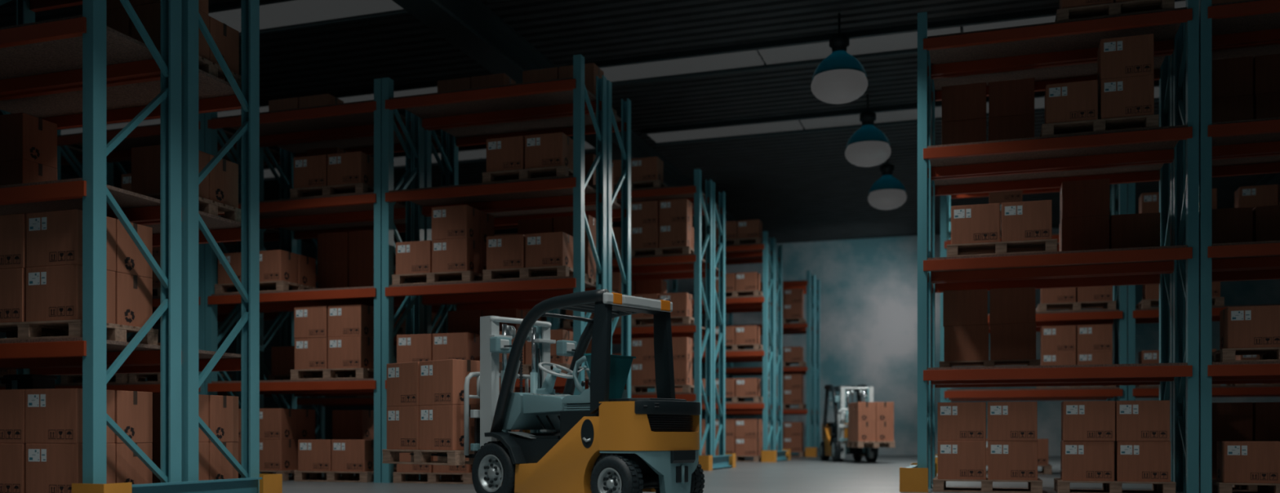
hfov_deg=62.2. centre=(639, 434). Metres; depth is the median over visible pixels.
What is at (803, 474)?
floor
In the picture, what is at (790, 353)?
cardboard box
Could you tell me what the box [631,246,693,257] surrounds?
wooden pallet
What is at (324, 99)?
cardboard box
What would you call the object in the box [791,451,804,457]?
wooden pallet
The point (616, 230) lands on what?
cardboard box
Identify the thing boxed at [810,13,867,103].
pendant lamp
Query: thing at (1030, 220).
cardboard box
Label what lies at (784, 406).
wooden pallet
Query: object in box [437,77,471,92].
cardboard box
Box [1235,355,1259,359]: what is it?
cardboard box
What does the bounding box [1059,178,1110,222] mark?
cardboard box
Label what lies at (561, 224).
cardboard box
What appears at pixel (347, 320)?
cardboard box
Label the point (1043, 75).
rack
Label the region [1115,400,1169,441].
cardboard box
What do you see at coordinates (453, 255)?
cardboard box
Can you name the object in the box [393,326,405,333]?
wooden pallet
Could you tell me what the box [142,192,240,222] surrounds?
wooden pallet
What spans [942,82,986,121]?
cardboard box
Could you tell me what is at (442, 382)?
cardboard box
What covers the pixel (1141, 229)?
cardboard box
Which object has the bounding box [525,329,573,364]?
cardboard box
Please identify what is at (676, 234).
cardboard box
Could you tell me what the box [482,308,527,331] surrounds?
cardboard box
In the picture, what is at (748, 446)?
cardboard box
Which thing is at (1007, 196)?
cardboard box
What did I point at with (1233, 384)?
wooden pallet
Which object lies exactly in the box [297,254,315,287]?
cardboard box
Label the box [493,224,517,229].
rack
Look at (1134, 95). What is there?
cardboard box
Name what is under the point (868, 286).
wall
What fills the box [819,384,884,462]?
forklift
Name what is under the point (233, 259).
cardboard box
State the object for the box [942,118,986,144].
cardboard box
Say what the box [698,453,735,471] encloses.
barrier
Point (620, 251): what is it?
wooden pallet
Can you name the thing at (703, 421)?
cardboard box
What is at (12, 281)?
cardboard box
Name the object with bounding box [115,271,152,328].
cardboard box
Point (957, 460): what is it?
cardboard box
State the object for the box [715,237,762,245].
wooden pallet
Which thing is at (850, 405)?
cardboard box
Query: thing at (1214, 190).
cardboard box
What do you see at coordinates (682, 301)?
cardboard box
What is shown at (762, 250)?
rack
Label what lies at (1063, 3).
cardboard box
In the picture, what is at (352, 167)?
cardboard box
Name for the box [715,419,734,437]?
cardboard box
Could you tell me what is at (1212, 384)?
wooden pallet
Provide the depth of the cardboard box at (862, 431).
27.05 m
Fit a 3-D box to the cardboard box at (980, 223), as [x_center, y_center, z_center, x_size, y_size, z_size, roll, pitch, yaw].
[4.392,-2.717,13.883,0.602,0.501,0.452,0,0,17]
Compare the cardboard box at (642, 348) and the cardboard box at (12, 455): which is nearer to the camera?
the cardboard box at (12, 455)
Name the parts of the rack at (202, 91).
post, post, post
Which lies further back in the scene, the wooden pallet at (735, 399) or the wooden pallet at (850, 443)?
the wooden pallet at (735, 399)
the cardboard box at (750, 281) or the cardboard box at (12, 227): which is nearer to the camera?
the cardboard box at (12, 227)
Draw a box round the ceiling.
[0,0,1265,265]
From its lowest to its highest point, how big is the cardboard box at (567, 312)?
0.501 m
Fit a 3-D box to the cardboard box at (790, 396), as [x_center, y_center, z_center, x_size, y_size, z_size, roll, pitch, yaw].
[5.221,-1.287,36.047,0.602,0.501,0.452,0,0,19]
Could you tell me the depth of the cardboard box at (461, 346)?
16.08 m
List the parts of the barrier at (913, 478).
rail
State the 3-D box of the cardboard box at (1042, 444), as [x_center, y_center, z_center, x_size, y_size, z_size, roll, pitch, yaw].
[7.462,0.333,20.221,0.602,0.501,0.452,0,0,19]
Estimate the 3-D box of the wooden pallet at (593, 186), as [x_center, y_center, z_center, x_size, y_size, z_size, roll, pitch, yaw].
[-1.169,-3.843,17.313,1.340,0.165,0.950,0,0,18]
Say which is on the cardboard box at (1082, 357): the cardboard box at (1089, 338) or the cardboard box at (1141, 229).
the cardboard box at (1089, 338)
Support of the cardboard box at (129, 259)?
on the cardboard box at (133, 293)
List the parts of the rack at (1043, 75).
post, post, post, post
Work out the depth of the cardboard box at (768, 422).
36.03 m
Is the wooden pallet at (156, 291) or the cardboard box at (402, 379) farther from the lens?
the wooden pallet at (156, 291)
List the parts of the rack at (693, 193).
post, post, post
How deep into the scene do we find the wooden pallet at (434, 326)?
24.01 m
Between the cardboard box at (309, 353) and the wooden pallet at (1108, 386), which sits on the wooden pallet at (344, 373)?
the cardboard box at (309, 353)
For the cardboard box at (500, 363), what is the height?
0.501 m
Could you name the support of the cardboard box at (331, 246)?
on the cardboard box at (335, 274)
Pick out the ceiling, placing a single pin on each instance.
(802, 188)
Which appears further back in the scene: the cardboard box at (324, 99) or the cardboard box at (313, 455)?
the cardboard box at (324, 99)
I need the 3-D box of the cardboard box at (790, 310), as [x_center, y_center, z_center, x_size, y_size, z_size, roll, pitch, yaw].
[5.215,-4.177,36.037,0.602,0.501,0.452,0,0,18]
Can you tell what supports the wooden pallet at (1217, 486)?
on the floor
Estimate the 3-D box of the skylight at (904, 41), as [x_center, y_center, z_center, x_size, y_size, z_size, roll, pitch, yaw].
[5.686,-7.117,18.720,14.430,0.055,1.000,0,0,18]
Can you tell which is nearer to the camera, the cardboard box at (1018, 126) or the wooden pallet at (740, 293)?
the cardboard box at (1018, 126)
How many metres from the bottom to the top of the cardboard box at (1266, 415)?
0.501 m
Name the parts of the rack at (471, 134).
post, post, post, post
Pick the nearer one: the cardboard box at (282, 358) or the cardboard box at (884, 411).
the cardboard box at (282, 358)
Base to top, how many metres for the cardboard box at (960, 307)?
0.501 m
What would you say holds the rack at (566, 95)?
on the floor
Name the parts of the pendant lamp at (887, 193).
lamp shade, globe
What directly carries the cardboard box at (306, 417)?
on the cardboard box
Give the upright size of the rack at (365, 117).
6.260 m
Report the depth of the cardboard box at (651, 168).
22.42 m
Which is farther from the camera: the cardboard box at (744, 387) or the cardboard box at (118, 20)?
the cardboard box at (744, 387)
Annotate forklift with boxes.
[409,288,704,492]
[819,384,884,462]
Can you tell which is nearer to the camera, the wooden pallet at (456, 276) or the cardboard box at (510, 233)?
the wooden pallet at (456, 276)
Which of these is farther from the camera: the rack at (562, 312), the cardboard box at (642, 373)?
the rack at (562, 312)
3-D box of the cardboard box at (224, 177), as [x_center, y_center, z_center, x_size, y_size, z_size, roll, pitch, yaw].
[-4.760,-2.717,11.514,0.602,0.501,0.452,0,0,19]
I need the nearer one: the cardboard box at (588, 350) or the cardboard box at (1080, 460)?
the cardboard box at (1080, 460)
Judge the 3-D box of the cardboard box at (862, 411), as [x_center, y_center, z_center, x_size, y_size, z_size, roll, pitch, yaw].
[5.790,-0.578,27.347,0.452,0.501,0.602,0,0,-1]
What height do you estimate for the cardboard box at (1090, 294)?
0.501 m
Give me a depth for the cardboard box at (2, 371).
18.82 m
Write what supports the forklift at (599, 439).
on the floor
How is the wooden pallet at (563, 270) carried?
on the rack at (566, 95)
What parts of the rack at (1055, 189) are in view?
post, post, post, post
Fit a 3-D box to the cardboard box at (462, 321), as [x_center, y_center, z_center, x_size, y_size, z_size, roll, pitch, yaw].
[-2.815,-1.788,17.611,0.602,0.501,0.452,0,0,18]
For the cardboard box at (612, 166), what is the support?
on the wooden pallet at (593, 186)
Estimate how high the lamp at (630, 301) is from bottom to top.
0.085 m
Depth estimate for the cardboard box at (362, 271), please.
17.99 m
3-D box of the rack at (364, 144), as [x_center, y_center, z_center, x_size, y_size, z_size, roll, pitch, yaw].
[-5.044,-2.380,18.528,3.308,6.260,1.118,0,0,18]
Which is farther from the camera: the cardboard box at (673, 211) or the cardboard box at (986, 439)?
the cardboard box at (673, 211)
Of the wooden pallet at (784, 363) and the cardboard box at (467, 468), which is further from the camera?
the wooden pallet at (784, 363)
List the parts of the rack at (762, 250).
post, post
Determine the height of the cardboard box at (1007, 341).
0.501 m
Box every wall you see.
[0,173,373,439]
[393,227,1279,456]
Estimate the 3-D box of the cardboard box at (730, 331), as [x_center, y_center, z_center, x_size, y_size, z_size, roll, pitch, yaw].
[2.362,-2.717,29.352,0.602,0.501,0.452,0,0,18]
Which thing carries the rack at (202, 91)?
on the floor
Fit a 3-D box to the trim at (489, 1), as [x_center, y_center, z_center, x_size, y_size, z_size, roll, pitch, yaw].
[4.337,-7.075,14.416,14.670,0.100,1.180,0,0,18]
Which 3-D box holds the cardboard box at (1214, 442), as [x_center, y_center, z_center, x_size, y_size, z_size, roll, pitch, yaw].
[7.768,0.333,14.103,0.602,0.501,0.452,0,0,18]
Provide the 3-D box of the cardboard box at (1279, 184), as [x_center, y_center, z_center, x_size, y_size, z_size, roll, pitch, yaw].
[11.664,-4.177,18.839,0.602,0.501,0.452,0,0,18]
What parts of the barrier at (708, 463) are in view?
rail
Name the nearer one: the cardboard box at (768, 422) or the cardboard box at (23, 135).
the cardboard box at (23, 135)
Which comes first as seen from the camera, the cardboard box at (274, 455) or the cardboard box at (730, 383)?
the cardboard box at (274, 455)
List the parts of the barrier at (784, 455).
rail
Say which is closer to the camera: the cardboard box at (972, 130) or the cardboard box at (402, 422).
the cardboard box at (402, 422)
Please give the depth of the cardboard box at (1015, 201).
20.19 m
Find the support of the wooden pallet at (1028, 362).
on the rack at (1043, 75)
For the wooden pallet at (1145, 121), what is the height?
0.165 m
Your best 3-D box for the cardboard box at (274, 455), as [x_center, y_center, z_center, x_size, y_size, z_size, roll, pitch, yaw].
[-5.971,0.333,17.319,0.602,0.501,0.452,0,0,19]
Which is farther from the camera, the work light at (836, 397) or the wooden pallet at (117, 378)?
the work light at (836, 397)
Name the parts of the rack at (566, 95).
post, post, post, post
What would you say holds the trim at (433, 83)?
attached to the ceiling
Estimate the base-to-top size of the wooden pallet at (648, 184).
0.165 m
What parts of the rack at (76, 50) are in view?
post, post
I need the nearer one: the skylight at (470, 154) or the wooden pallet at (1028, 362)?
the wooden pallet at (1028, 362)
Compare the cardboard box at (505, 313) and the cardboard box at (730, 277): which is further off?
the cardboard box at (730, 277)
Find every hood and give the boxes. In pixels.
[608,398,700,415]
[826,422,834,426]
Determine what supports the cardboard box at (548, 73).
on the wooden pallet
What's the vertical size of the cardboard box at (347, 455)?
0.501 m
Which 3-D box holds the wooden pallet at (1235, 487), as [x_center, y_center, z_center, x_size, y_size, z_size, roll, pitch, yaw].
[8.137,0.667,14.227,1.340,0.165,0.950,0,0,18]
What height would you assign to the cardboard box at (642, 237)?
0.501 m
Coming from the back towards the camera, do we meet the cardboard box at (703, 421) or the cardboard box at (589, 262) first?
the cardboard box at (703, 421)
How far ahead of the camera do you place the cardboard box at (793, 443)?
35.83 m
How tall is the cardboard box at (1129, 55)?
0.501 m
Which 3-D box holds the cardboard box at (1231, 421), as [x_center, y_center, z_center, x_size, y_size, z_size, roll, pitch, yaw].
[7.763,-0.168,14.103,0.602,0.501,0.452,0,0,19]
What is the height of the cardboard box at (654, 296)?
0.501 m
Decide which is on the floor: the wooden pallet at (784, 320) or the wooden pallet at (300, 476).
the wooden pallet at (300, 476)
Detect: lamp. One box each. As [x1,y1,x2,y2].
[500,339,509,349]
[566,342,574,352]
[624,295,649,307]
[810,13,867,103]
[830,398,833,409]
[844,94,891,167]
[867,159,906,209]
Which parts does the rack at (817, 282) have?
post, post, post, post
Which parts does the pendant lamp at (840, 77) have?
globe, lamp shade, hanging rod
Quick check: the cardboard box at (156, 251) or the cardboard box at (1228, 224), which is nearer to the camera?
the cardboard box at (1228, 224)
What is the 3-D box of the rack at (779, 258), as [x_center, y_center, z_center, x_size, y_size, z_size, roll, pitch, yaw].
[2.410,-2.380,30.848,3.308,6.260,1.118,0,0,18]
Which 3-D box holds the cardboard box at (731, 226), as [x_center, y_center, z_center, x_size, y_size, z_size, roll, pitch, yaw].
[2.425,-5.607,29.331,0.602,0.501,0.452,0,0,18]
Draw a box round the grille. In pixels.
[647,414,693,431]
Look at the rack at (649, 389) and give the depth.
30.01 m
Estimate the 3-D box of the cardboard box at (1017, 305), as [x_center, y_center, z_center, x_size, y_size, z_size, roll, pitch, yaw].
[5.243,-1.788,14.933,0.602,0.501,0.452,0,0,18]
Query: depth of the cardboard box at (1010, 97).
14.73 m
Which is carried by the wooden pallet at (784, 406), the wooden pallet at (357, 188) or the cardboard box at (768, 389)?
the cardboard box at (768, 389)
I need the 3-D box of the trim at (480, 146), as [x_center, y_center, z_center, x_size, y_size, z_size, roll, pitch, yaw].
[-7.663,-7.075,27.880,14.570,0.100,1.180,0,0,18]
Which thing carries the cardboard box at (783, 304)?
on the wooden pallet at (784, 320)
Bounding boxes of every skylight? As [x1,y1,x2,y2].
[61,86,437,134]
[208,0,403,32]
[263,140,595,177]
[600,0,1185,81]
[646,86,1159,142]
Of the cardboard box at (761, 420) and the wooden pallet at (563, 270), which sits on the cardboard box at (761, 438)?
the cardboard box at (761, 420)
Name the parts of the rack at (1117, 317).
post, post, post, post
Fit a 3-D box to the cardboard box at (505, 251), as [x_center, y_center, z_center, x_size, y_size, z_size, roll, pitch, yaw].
[-1.947,-2.717,15.997,0.602,0.501,0.452,0,0,18]
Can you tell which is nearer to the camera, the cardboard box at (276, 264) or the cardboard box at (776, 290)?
the cardboard box at (276, 264)
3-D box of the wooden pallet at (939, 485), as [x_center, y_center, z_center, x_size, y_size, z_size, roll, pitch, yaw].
[4.599,0.667,14.062,1.340,0.165,0.950,0,0,18]
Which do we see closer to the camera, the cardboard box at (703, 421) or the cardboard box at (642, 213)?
the cardboard box at (642, 213)
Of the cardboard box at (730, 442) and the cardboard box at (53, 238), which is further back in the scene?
the cardboard box at (730, 442)
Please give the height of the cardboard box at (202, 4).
0.501 m
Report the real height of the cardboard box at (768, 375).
0.501 m
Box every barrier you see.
[71,473,282,492]
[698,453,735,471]
[761,449,791,462]
[804,447,819,457]
[899,462,937,492]
[935,454,937,473]
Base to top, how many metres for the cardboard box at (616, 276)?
0.501 m
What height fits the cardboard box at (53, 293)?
0.501 m
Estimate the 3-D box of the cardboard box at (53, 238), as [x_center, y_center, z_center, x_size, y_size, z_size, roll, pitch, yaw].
[-5.297,-1.788,9.879,0.602,0.501,0.452,0,0,18]
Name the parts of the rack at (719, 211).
post, post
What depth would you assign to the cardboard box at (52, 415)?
9.66 m
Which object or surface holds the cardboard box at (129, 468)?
on the wooden pallet
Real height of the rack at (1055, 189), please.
6.260 m
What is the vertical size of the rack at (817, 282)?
6.260 m
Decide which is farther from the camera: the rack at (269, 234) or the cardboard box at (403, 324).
the cardboard box at (403, 324)
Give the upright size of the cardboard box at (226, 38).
0.501 m
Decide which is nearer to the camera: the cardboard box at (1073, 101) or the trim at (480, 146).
the cardboard box at (1073, 101)
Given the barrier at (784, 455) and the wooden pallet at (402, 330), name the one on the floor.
the barrier at (784, 455)
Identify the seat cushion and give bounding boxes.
[562,388,627,404]
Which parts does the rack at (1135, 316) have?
post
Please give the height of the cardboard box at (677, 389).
0.501 m
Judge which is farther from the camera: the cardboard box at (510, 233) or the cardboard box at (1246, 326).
the cardboard box at (510, 233)
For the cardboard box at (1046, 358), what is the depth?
19.86 m
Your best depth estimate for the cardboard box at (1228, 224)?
13.87 m
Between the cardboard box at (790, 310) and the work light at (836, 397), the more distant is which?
the cardboard box at (790, 310)
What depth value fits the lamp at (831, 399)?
29.34 m
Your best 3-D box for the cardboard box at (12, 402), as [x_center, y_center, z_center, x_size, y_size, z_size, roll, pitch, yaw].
[-5.891,-0.168,10.072,0.602,0.501,0.452,0,0,18]
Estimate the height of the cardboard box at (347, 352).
0.501 m
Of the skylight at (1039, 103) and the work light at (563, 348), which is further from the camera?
the skylight at (1039, 103)
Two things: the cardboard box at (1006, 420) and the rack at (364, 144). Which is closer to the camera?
the cardboard box at (1006, 420)
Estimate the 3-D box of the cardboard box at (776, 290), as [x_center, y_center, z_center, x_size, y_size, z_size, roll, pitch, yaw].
[4.626,-4.678,36.242,0.602,0.501,0.452,0,0,18]
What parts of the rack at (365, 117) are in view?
post, post, post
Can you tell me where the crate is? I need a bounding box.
[3,373,57,389]
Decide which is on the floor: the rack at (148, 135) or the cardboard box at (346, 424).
the rack at (148, 135)
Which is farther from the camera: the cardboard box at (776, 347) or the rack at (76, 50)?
the cardboard box at (776, 347)
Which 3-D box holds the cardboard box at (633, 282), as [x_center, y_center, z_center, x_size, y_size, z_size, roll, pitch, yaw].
[-0.344,-3.218,24.118,0.602,0.501,0.452,0,0,19]
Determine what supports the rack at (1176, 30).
on the floor
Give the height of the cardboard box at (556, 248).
0.501 m
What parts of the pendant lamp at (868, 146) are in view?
lamp shade, hanging rod, globe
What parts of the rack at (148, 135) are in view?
post, post, post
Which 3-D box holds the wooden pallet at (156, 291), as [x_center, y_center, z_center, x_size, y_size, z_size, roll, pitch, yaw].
[-7.871,-2.383,18.186,1.340,0.165,0.950,0,0,18]
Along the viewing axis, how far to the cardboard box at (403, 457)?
16.28 m
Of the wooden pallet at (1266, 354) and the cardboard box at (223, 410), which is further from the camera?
the wooden pallet at (1266, 354)
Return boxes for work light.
[489,336,511,353]
[555,340,576,356]
[834,395,839,402]
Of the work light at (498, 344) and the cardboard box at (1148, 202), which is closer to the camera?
the work light at (498, 344)
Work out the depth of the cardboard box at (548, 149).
15.61 m
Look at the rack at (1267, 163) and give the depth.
14.51 m
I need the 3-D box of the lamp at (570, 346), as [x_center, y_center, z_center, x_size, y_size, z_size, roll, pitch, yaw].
[-0.777,-0.970,11.840,0.025,0.120,0.120,0,0,41]
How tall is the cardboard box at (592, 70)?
0.501 m
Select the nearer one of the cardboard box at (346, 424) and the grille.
the grille
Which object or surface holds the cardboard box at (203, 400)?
on the cardboard box at (203, 447)
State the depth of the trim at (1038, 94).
24.04 m
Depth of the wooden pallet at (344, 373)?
16.88 m
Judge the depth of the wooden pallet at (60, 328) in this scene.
9.91 m
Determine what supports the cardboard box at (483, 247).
on the wooden pallet at (456, 276)
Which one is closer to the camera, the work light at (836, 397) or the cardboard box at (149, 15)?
the cardboard box at (149, 15)
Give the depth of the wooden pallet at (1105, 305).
19.91 m
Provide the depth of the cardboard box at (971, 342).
14.91 m
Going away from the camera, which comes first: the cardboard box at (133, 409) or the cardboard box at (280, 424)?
the cardboard box at (133, 409)
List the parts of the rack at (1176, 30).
post, post, post, post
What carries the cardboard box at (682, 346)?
on the cardboard box at (682, 370)
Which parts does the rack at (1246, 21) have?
post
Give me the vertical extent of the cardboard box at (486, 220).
0.501 m
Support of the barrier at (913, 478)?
on the floor
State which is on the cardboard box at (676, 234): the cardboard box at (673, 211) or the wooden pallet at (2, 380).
the cardboard box at (673, 211)
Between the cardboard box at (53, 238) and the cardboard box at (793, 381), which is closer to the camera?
the cardboard box at (53, 238)
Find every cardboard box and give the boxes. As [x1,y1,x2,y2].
[0,112,57,168]
[0,159,57,185]
[0,213,26,269]
[0,267,26,323]
[0,368,10,376]
[0,389,25,443]
[0,443,26,492]
[10,368,16,374]
[25,388,115,444]
[26,208,115,271]
[26,264,115,324]
[26,443,115,492]
[106,0,130,10]
[106,7,131,37]
[115,218,152,278]
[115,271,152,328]
[115,390,152,443]
[115,443,152,484]
[121,173,131,191]
[130,0,208,14]
[131,2,208,60]
[131,144,208,199]
[151,257,160,287]
[151,442,208,483]
[152,246,160,257]
[152,393,208,442]
[208,16,239,74]
[208,154,238,208]
[208,395,238,442]
[208,442,238,479]
[217,252,240,284]
[238,408,240,439]
[238,440,240,464]
[259,249,297,284]
[259,408,298,439]
[259,440,297,471]
[268,97,298,111]
[271,346,294,375]
[293,154,327,188]
[293,305,328,338]
[294,337,328,369]
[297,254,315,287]
[297,408,315,439]
[297,440,331,471]
[298,93,343,107]
[306,146,349,155]
[317,231,349,262]
[317,261,349,288]
[327,151,373,187]
[328,304,373,337]
[328,336,373,368]
[331,440,373,471]
[332,409,373,439]
[333,439,373,439]
[348,229,373,260]
[349,258,373,287]
[386,361,419,406]
[386,405,419,449]
[393,315,405,326]
[395,240,431,274]
[396,333,432,363]
[396,453,432,472]
[419,359,479,405]
[419,404,479,450]
[431,204,479,242]
[431,237,480,274]
[431,313,440,325]
[432,332,479,360]
[432,456,472,473]
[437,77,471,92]
[448,310,482,334]
[471,73,515,88]
[480,210,493,244]
[480,243,486,275]
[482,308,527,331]
[486,135,524,172]
[486,234,525,269]
[493,233,515,235]
[499,330,525,364]
[499,362,515,392]
[517,217,553,235]
[522,66,559,82]
[524,132,573,170]
[524,309,546,321]
[525,231,573,268]
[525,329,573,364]
[553,214,595,248]
[559,62,604,93]
[565,310,593,320]
[584,153,595,185]
[584,246,595,279]
[585,338,591,353]
[612,159,621,183]
[612,166,613,193]
[612,226,621,250]
[612,271,621,293]
[631,156,663,182]
[631,200,659,226]
[631,224,658,249]
[631,280,635,294]
[631,293,658,318]
[631,337,654,362]
[631,361,655,385]
[635,279,666,294]
[658,222,692,248]
[658,292,692,317]
[659,198,692,226]
[671,337,692,362]
[673,360,692,385]
[675,387,682,391]
[692,226,693,248]
[692,378,705,393]
[701,419,705,437]
[701,438,705,455]
[715,220,737,239]
[715,272,735,292]
[715,326,735,345]
[715,378,735,396]
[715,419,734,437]
[715,437,735,455]
[734,419,759,437]
[735,271,759,291]
[735,325,759,344]
[735,377,759,396]
[735,437,759,456]
[737,219,762,238]
[760,419,762,437]
[760,437,762,455]
[768,289,783,304]
[768,304,783,319]
[768,346,783,362]
[768,374,783,389]
[768,389,783,404]
[768,422,783,436]
[768,436,783,450]
[783,288,803,304]
[783,303,803,318]
[783,346,803,361]
[783,373,803,389]
[783,389,803,404]
[783,422,803,436]
[783,436,803,452]
[848,403,853,422]
[848,422,853,440]
[853,402,875,422]
[853,422,875,441]
[875,402,893,422]
[875,422,893,441]
[937,402,986,440]
[937,440,986,479]
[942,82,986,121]
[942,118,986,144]
[942,288,987,326]
[943,324,988,361]
[951,203,999,244]
[986,439,987,465]
[987,401,1037,440]
[987,440,1037,480]
[988,77,1034,117]
[988,114,1034,141]
[989,190,1022,203]
[989,200,1022,228]
[989,287,1035,327]
[990,323,1035,359]
[1000,200,1052,241]
[1037,439,1048,465]
[1040,287,1075,303]
[1040,325,1075,353]
[1040,351,1075,365]
[1044,80,1097,124]
[1059,0,1113,8]
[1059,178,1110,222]
[1059,215,1109,251]
[1060,440,1114,481]
[1061,400,1115,440]
[1075,285,1112,302]
[1075,324,1112,352]
[1075,351,1112,364]
[1097,33,1153,87]
[1097,74,1154,119]
[1109,212,1159,248]
[1113,0,1133,2]
[1113,440,1170,482]
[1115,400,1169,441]
[1138,191,1159,213]
[1138,350,1159,364]
[1142,284,1159,299]
[1212,0,1244,4]
[1212,188,1217,208]
[1212,206,1253,244]
[1212,281,1220,297]
[1212,402,1253,440]
[1212,440,1253,479]
[1216,441,1279,483]
[1219,305,1279,349]
[1234,184,1278,208]
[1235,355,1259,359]
[1253,204,1279,241]
[1253,402,1279,440]
[1253,440,1279,441]
[1278,184,1279,204]
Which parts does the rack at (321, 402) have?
post, post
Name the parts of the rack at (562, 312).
post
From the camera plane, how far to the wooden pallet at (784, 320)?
35.97 m
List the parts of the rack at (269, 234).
post, post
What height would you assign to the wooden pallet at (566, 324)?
0.165 m
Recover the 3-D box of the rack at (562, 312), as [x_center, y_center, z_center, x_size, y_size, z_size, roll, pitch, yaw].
[-3.321,-2.380,24.035,3.308,6.260,1.118,0,0,18]
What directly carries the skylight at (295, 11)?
attached to the trim at (232, 5)
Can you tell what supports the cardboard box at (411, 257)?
on the wooden pallet at (456, 276)
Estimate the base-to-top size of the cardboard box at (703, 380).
0.501 m
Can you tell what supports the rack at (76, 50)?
on the floor
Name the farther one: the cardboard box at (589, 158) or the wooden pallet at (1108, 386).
the wooden pallet at (1108, 386)
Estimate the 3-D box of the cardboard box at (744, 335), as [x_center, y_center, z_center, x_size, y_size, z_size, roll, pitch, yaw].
[2.961,-2.717,29.153,0.602,0.501,0.452,0,0,19]
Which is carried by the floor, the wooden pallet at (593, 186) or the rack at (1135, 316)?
the rack at (1135, 316)
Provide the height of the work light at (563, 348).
0.170 m
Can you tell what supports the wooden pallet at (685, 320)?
on the rack at (693, 193)
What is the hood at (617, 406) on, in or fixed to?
attached to the forklift at (599, 439)
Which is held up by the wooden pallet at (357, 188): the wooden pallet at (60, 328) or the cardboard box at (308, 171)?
the cardboard box at (308, 171)
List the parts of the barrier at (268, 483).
rail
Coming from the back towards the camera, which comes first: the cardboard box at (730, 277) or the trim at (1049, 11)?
the cardboard box at (730, 277)
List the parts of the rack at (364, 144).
post, post, post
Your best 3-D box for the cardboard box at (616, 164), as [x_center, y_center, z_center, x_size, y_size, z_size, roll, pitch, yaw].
[-0.456,-5.607,22.817,0.602,0.501,0.452,0,0,18]
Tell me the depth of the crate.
11.54 m
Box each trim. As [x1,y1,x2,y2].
[62,73,493,145]
[113,136,595,183]
[208,0,410,38]
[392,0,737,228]
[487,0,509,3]
[566,0,1185,86]
[640,80,1159,146]
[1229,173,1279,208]
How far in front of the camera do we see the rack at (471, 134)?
17.50 m
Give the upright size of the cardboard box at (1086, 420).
0.501 m
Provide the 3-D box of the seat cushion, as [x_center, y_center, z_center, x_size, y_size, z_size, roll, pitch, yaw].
[-0.457,-0.385,10.836,0.430,0.150,0.550,0,0,41]
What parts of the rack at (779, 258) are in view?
post, post, post, post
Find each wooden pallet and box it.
[0,319,158,345]
[0,376,79,385]
[60,373,146,384]
[128,373,232,382]
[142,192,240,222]
[152,287,227,297]
[159,49,240,88]
[214,280,319,293]
[238,470,309,481]
[267,373,351,380]
[289,182,373,198]
[290,368,373,379]
[293,470,396,482]
[338,467,396,478]
[382,448,474,465]
[391,271,483,284]
[392,471,472,484]
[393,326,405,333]
[431,325,440,332]
[482,165,585,182]
[482,265,588,281]
[517,363,587,376]
[563,318,621,328]
[588,277,595,284]
[589,184,617,202]
[612,249,621,257]
[613,179,667,191]
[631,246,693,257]
[631,315,693,325]
[631,384,693,393]
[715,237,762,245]
[715,289,762,297]
[715,343,762,351]
[715,455,761,462]
[725,396,762,402]
[768,318,806,324]
[768,361,806,366]
[782,404,806,408]
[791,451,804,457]
[846,440,895,448]
[933,476,1042,492]
[939,359,1039,367]
[946,239,1057,257]
[986,464,1052,474]
[1035,301,1115,312]
[1036,385,1115,388]
[1040,114,1159,136]
[1053,478,1175,492]
[1054,0,1174,22]
[1135,297,1224,308]
[1135,384,1220,386]
[1212,346,1279,362]
[1212,479,1257,492]
[1212,480,1279,492]
[1226,383,1279,386]
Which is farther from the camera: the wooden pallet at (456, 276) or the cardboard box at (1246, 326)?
the wooden pallet at (456, 276)
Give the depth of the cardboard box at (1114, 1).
13.14 m
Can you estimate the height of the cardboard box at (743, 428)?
0.501 m
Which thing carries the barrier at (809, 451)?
on the floor
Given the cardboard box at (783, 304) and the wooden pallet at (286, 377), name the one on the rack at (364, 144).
the wooden pallet at (286, 377)
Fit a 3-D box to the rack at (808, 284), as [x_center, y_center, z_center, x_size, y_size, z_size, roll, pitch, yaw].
[4.303,-2.380,36.615,3.308,6.260,1.118,0,0,18]
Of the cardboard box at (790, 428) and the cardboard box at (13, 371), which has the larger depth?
the cardboard box at (790, 428)
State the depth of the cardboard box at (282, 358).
18.49 m
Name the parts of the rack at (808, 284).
post, post, post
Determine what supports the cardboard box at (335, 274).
on the wooden pallet
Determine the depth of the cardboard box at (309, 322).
16.84 m
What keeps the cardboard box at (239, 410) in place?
on the cardboard box at (239, 441)
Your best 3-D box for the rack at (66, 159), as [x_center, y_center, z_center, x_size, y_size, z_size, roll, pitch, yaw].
[-11.721,-2.380,19.477,3.308,6.260,1.118,0,0,18]
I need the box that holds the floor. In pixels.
[273,454,1232,492]
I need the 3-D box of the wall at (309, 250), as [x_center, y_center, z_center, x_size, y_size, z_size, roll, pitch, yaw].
[-17.473,-3.337,24.127,0.250,8.175,43.950,0,0,18]
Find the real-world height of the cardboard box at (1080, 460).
0.501 m
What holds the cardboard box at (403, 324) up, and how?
on the wooden pallet at (402, 330)
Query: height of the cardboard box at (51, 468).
0.501 m
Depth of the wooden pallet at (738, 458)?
29.00 m
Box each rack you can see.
[0,0,181,484]
[0,0,259,492]
[0,145,82,389]
[54,112,240,408]
[106,147,286,408]
[204,78,413,483]
[259,128,448,475]
[297,238,405,439]
[381,53,606,483]
[424,80,631,398]
[431,309,565,333]
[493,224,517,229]
[552,168,712,455]
[560,309,650,392]
[612,182,725,456]
[650,231,774,450]
[666,238,782,451]
[715,270,814,447]
[725,275,820,448]
[917,0,1199,492]
[931,51,1173,487]
[940,182,1127,402]
[948,184,1113,441]
[1127,182,1279,400]
[1199,0,1279,492]
[1212,40,1279,384]

